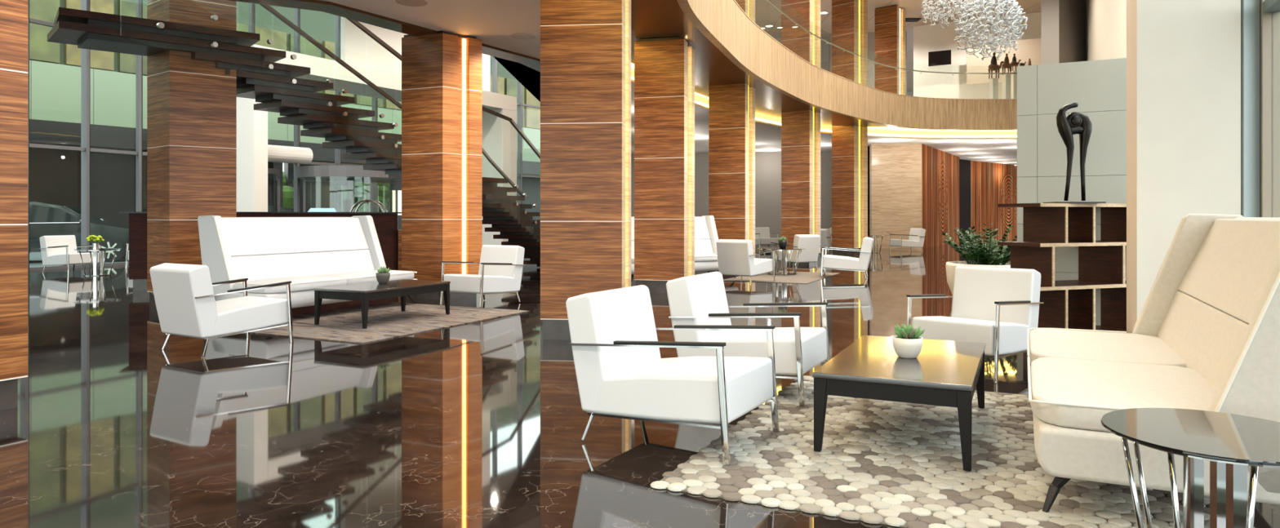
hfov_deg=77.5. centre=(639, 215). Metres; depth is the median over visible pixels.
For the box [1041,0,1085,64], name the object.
wall pier
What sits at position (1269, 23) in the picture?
window
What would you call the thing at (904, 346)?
pot
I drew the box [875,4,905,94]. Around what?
wood column
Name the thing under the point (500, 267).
armchair
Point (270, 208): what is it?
car
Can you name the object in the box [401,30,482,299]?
wood column
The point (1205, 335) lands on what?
sofa
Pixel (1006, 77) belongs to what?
plinth
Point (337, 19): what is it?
window
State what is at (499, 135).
wall
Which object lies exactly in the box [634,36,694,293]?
wood column
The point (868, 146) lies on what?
wall
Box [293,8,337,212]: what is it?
window
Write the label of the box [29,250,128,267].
ground
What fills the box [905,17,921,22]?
ceiling vent
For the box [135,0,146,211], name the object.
window
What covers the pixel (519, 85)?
window
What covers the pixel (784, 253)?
round side table
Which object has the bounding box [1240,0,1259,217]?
trim
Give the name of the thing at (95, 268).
round side table
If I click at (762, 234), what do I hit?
armchair
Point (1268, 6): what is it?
window
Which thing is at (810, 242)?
armchair
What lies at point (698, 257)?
seat cushion
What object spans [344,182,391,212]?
street tree
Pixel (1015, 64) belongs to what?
figurine
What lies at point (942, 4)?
glass chandelier
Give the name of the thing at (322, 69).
beam
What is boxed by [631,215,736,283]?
sofa
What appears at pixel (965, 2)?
glass chandelier
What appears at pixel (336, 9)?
trim
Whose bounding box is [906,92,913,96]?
wall
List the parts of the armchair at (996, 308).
leg, arm rail, seat, backrest, leg, rail, arm rail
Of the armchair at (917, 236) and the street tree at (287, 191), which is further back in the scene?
the street tree at (287, 191)
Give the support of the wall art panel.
attached to the wall at (926, 38)
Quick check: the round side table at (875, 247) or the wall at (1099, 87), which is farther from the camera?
the round side table at (875, 247)
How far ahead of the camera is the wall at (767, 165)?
35.15 m
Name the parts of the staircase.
handrail, handrail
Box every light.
[395,0,427,6]
[509,32,535,39]
[631,62,1017,137]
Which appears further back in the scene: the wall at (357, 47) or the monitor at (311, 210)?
the wall at (357, 47)
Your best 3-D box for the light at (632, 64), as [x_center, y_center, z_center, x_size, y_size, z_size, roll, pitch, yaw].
[3.474,-3.015,14.428,9.252,0.330,36.949,0,0,28]
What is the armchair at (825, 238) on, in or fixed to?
on the floor
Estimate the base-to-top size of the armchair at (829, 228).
0.823 m
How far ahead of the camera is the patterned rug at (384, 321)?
9.44 m
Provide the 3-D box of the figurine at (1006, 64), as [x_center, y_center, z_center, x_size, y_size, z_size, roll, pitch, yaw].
[12.897,-5.302,27.925,0.546,0.754,0.172,0,0,-17]
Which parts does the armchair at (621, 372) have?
leg, backrest, arm rail, rail, seat, arm rail, leg, leg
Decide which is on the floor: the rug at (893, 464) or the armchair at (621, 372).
the rug at (893, 464)
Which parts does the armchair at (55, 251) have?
backrest, leg, seat, leg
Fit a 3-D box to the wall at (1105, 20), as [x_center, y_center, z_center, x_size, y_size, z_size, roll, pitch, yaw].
[12.292,-3.205,21.185,0.302,8.950,19.427,0,0,26]
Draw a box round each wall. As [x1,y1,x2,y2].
[236,44,267,212]
[340,16,490,91]
[482,108,516,245]
[631,151,831,244]
[755,0,1041,92]
[764,30,829,71]
[829,31,906,95]
[867,146,869,237]
[869,143,921,248]
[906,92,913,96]
[913,12,1041,98]
[921,143,959,248]
[959,159,970,239]
[970,160,1017,239]
[1017,57,1126,325]
[1085,0,1126,61]
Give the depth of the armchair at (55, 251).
17.77 m
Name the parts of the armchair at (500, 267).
leg, arm rail, seat, leg, rail, backrest, arm rail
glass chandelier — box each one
[920,0,964,28]
[953,0,1027,60]
[959,0,1006,15]
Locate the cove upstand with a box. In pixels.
[631,62,1017,137]
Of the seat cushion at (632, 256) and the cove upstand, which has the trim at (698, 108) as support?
the cove upstand
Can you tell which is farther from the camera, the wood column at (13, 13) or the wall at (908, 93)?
the wall at (908, 93)
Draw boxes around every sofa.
[197,215,417,308]
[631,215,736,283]
[1026,213,1279,512]
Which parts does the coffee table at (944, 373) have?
leg, leg, leg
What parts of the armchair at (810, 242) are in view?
seat, backrest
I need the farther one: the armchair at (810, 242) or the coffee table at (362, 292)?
the armchair at (810, 242)
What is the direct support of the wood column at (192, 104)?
on the floor
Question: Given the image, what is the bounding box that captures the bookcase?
[997,203,1126,333]
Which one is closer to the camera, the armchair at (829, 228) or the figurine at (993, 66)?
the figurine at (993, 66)
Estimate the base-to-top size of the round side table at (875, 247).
0.600 m
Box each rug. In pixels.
[249,302,529,343]
[649,375,1254,527]
[723,271,839,284]
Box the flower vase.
[86,235,104,248]
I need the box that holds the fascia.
[677,0,1017,129]
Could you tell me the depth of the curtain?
23.17 m
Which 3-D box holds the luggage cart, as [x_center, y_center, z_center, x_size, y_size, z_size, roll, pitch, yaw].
[-5.734,0.464,16.900,1.020,1.608,0.560,0,0,-9]
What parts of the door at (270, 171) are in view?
handle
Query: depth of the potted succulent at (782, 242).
17.04 m
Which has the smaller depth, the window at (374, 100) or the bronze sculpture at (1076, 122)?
the bronze sculpture at (1076, 122)
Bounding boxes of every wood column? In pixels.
[0,0,27,411]
[146,0,236,307]
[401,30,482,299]
[540,0,631,339]
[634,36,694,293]
[708,0,755,271]
[781,0,820,260]
[831,0,867,254]
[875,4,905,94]
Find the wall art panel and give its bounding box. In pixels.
[966,38,1041,84]
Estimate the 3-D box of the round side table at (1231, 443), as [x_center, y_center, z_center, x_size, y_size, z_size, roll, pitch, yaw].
[1.893,0.990,2.620,0.660,0.560,0.660,0,0,-17]
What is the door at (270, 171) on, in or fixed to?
on the floor
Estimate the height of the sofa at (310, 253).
1.276 m
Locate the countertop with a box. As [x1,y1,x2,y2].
[119,211,401,213]
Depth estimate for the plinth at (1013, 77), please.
28.00 m
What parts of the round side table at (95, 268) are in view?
rod, rod, flat post, glass, plate, under plate, flat post, rod, rod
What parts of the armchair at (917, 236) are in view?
seat, backrest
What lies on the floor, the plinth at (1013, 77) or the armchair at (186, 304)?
the armchair at (186, 304)
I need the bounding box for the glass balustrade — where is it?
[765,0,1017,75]
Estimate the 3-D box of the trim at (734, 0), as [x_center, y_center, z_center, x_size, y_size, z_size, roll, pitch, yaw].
[4.699,-3.928,13.026,7.821,0.015,34.440,0,0,27]
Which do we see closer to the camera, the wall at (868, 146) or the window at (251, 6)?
the window at (251, 6)
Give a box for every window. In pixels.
[27,0,84,271]
[29,0,540,230]
[80,0,137,267]
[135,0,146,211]
[248,2,291,163]
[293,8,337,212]
[334,14,363,212]
[371,97,377,212]
[492,56,519,176]
[517,80,540,204]
[1259,0,1279,217]
[1262,0,1279,13]
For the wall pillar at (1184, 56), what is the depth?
6.49 m
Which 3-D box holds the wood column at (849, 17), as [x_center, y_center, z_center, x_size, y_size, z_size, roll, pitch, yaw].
[6.962,-3.205,26.485,0.820,8.950,0.846,0,0,-43]
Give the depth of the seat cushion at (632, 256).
14.92 m
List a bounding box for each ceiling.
[320,0,1017,164]
[631,0,993,130]
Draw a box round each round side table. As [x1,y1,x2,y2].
[74,248,121,275]
[757,247,806,275]
[867,235,885,253]
[1100,408,1279,527]
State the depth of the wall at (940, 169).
33.66 m
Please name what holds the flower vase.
on the round side table at (95, 268)
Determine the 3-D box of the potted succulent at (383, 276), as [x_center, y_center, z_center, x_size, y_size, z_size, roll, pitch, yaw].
[-3.175,0.731,9.860,0.172,0.214,0.175,0,0,-25]
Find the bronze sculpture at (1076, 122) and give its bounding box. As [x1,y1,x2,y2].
[1043,102,1106,203]
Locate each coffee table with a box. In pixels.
[313,279,450,328]
[812,335,985,471]
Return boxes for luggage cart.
[349,199,387,212]
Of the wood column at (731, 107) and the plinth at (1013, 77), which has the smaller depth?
the wood column at (731, 107)
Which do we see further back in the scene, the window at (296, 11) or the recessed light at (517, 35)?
the window at (296, 11)
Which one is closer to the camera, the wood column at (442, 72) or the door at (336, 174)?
the wood column at (442, 72)
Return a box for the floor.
[0,238,1279,527]
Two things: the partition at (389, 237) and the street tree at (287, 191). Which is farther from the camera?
the street tree at (287, 191)
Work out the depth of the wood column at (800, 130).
22.35 m
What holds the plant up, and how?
on the floor
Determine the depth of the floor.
4.92 m
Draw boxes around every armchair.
[39,235,101,273]
[125,243,128,268]
[149,262,293,355]
[440,244,524,308]
[565,284,779,466]
[666,271,829,407]
[715,239,775,284]
[755,227,777,249]
[770,234,820,268]
[820,228,831,253]
[820,236,873,278]
[828,227,831,239]
[888,228,925,252]
[906,266,1044,383]
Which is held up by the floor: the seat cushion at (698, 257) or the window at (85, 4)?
the window at (85, 4)
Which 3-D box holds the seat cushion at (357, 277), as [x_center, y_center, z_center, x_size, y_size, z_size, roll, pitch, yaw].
[-3.768,0.835,10.963,0.799,0.126,1.252,0,0,26]
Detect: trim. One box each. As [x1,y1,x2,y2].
[229,0,540,71]
[529,0,1017,140]
[733,0,1017,99]
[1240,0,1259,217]
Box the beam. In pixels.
[267,47,516,111]
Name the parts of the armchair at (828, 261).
leg, leg, rail, seat, arm rail, backrest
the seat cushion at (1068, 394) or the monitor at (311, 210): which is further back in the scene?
the monitor at (311, 210)
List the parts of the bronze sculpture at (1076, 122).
plate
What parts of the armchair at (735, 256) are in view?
backrest, seat, leg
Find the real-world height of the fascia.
1.020 m
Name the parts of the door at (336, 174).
wing frame, wing frame, post, wing frame, wing frame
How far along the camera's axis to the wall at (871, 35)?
33.38 m
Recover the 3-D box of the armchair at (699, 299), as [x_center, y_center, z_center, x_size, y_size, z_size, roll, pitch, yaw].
[0.789,0.849,5.789,1.025,0.823,0.748,0,0,27]
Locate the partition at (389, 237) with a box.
[119,211,401,291]
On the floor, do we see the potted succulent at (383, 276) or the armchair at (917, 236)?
the armchair at (917, 236)
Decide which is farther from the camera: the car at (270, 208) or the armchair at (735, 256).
the car at (270, 208)
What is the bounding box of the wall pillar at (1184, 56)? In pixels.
[1126,0,1240,333]
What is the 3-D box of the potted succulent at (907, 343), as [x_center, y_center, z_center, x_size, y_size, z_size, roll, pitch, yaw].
[1.573,0.733,4.696,0.180,0.197,0.190,0,0,-12]
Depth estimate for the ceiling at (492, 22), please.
12.41 m
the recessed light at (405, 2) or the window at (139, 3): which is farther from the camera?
the window at (139, 3)
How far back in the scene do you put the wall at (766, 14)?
30.31 m
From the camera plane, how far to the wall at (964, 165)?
39.84 m
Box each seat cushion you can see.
[232,275,346,293]
[316,270,413,284]
[631,255,634,263]
[694,253,717,261]
[1029,328,1186,367]
[1030,357,1217,431]
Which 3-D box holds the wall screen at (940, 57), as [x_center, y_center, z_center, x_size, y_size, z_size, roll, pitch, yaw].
[11.787,-6.193,31.374,0.840,0.560,0.060,0,0,30]
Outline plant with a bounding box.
[942,222,1017,294]
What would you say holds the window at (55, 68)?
on the ground
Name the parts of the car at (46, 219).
belt trim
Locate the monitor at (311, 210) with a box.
[307,208,336,212]
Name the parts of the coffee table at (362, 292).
leg, leg, leg, leg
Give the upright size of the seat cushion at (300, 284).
0.126 m
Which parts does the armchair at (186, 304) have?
leg, backrest, arm rail, leg, seat, arm rail, rail, leg, leg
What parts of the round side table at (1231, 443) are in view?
rod, rod, rod, glass, flat post, under plate, flat post, flat post, rod, rod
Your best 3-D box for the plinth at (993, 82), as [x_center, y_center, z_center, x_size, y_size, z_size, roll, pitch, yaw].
[12.284,-4.295,27.700,0.240,0.921,0.240,0,0,-11]
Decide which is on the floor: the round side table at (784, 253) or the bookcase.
the bookcase
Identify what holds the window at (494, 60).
on the floor
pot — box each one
[375,272,390,284]
[777,240,787,248]
[892,335,923,358]
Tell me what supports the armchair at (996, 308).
on the floor
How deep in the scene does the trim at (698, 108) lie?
28.17 m
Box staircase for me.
[47,4,540,266]
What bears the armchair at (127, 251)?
on the floor
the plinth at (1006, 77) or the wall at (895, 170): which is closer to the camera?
the plinth at (1006, 77)
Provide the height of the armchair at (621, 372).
0.823 m
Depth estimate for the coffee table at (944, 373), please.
4.23 m
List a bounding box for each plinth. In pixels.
[988,78,999,98]
[1001,74,1011,98]
[1008,71,1017,98]
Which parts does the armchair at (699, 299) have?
backrest, arm rail, seat, arm rail, rail, leg, leg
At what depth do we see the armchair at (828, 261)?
16.09 m
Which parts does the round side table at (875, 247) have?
flat post, flat post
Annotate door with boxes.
[267,168,279,212]
[297,165,401,212]
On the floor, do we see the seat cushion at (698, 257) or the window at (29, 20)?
the window at (29, 20)
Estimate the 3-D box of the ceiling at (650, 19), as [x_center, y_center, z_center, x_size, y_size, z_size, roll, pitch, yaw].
[3.782,-3.075,13.371,9.586,0.310,35.054,0,0,27]
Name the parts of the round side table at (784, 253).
flat post, under plate, glass, plate, flat post, flat post, rod, rod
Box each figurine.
[987,52,1004,79]
[1001,53,1014,75]
[1010,53,1021,71]
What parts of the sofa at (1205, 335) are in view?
leg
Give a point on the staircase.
(276, 86)
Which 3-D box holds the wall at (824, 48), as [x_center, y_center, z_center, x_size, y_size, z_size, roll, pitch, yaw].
[3.434,-5.755,32.435,10.465,3.850,0.300,0,0,-26]
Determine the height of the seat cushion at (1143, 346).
0.126 m
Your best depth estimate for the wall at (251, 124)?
20.80 m
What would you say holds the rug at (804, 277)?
on the floor
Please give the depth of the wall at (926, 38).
31.74 m
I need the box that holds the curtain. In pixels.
[267,144,313,164]
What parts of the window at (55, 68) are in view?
canopy post, canopy post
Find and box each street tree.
[282,171,293,208]
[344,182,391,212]
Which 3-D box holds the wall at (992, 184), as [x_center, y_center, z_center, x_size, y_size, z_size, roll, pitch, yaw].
[19.955,-0.760,43.506,9.276,4.060,0.316,0,0,-42]
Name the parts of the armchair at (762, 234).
backrest, seat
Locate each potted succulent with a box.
[375,266,391,284]
[777,235,787,248]
[892,323,924,358]
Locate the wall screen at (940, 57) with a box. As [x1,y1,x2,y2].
[928,49,951,66]
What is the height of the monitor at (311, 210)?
0.074 m
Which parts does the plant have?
leafy stem, leafy stem, leafy stem, leafy stem, leafy stem, leafy stem, leafy stem, leafy stem, leafy stem, leafy stem, leafy stem, leafy stem, leafy stem, planter, leafy stem, leafy stem, leafy stem, leafy stem, leafy stem, leafy stem, leafy stem, leafy stem, leafy stem, leafy stem, leafy stem, leafy stem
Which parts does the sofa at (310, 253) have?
leg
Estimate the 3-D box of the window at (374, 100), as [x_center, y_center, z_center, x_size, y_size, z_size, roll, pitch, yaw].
[-8.520,-3.205,27.296,0.200,8.950,1.401,0,0,35]
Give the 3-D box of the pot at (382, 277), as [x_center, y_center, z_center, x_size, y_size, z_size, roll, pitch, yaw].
[-3.176,0.772,9.860,0.170,0.130,0.170,0,0,43]
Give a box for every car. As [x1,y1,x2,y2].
[29,201,128,262]
[267,205,293,212]

